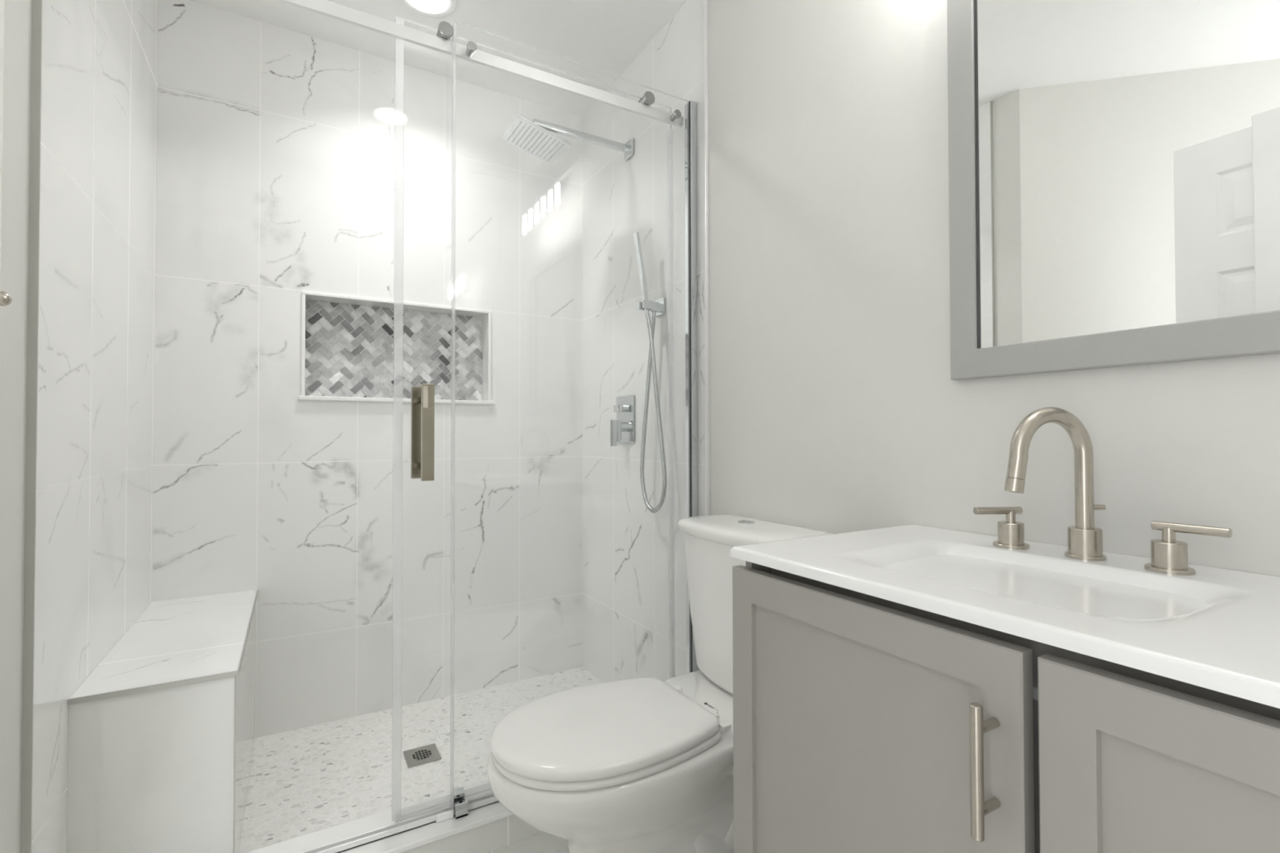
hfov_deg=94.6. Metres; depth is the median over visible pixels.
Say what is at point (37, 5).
trim
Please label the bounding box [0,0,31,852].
wall
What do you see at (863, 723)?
vanity cabinet
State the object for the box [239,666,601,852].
floor
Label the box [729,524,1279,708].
sink
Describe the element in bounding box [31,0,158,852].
tiled wall
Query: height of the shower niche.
0.389 m
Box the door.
[391,17,654,822]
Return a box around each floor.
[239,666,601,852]
[488,832,568,852]
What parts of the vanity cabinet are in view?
door, door pull, door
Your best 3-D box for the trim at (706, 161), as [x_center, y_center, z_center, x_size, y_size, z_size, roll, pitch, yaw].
[0.211,-0.168,1.850,0.011,2.495,0.004,0,-1,-30]
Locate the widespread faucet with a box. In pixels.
[973,407,1231,575]
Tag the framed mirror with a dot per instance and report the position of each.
(1114, 165)
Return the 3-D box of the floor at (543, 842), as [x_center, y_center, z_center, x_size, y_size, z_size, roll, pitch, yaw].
[-0.316,1.064,0.262,2.510,0.001,2.560,0,-1,-30]
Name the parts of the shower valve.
lever handle, diverter knob, valve plate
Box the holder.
[637,297,665,316]
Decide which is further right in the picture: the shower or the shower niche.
the shower
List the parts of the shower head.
head plate, shower arm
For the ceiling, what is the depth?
2.11 m
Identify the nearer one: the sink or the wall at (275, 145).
the sink
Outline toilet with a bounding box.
[486,513,832,852]
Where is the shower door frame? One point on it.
(460, 806)
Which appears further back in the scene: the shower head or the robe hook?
the shower head
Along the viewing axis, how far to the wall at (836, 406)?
1.32 m
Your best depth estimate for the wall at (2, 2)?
0.93 m
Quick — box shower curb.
[245,780,542,852]
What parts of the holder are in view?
holder plate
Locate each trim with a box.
[20,0,42,852]
[704,0,709,515]
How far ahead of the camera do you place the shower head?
2.13 m
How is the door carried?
attached to the shower door frame
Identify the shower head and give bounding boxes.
[501,114,634,164]
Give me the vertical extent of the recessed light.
0.009 m
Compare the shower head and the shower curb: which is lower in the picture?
the shower curb
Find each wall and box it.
[0,0,4,290]
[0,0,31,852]
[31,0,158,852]
[152,0,582,738]
[582,0,706,682]
[707,0,1279,577]
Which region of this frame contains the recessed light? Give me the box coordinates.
[400,0,457,17]
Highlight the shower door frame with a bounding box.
[275,0,698,852]
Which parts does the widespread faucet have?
lever, handle, spout, spout, lift rod, handle, lever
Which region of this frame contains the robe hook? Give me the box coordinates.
[0,291,12,306]
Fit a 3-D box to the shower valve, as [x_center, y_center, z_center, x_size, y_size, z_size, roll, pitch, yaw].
[-0.089,-0.022,2.284,0.080,0.194,0.142,0,-1,-30]
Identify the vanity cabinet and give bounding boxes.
[732,560,1279,852]
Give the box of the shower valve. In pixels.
[609,395,635,446]
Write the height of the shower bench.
0.505 m
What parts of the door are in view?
glass panel, pull handle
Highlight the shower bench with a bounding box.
[66,589,257,852]
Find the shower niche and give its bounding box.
[298,290,495,404]
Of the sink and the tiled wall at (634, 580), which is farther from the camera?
the tiled wall at (634, 580)
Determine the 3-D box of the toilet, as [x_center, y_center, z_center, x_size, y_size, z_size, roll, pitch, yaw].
[0.028,0.664,1.391,0.771,0.831,0.423,0,-1,-30]
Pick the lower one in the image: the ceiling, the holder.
the holder
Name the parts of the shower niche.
niche sill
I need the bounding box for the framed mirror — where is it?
[946,0,1279,380]
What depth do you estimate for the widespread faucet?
0.88 m
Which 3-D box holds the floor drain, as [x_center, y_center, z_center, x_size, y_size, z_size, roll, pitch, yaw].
[-0.703,1.060,1.905,0.100,0.004,0.104,0,-1,-30]
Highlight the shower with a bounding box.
[633,231,666,512]
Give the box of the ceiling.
[188,0,687,116]
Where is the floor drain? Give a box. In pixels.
[403,743,441,768]

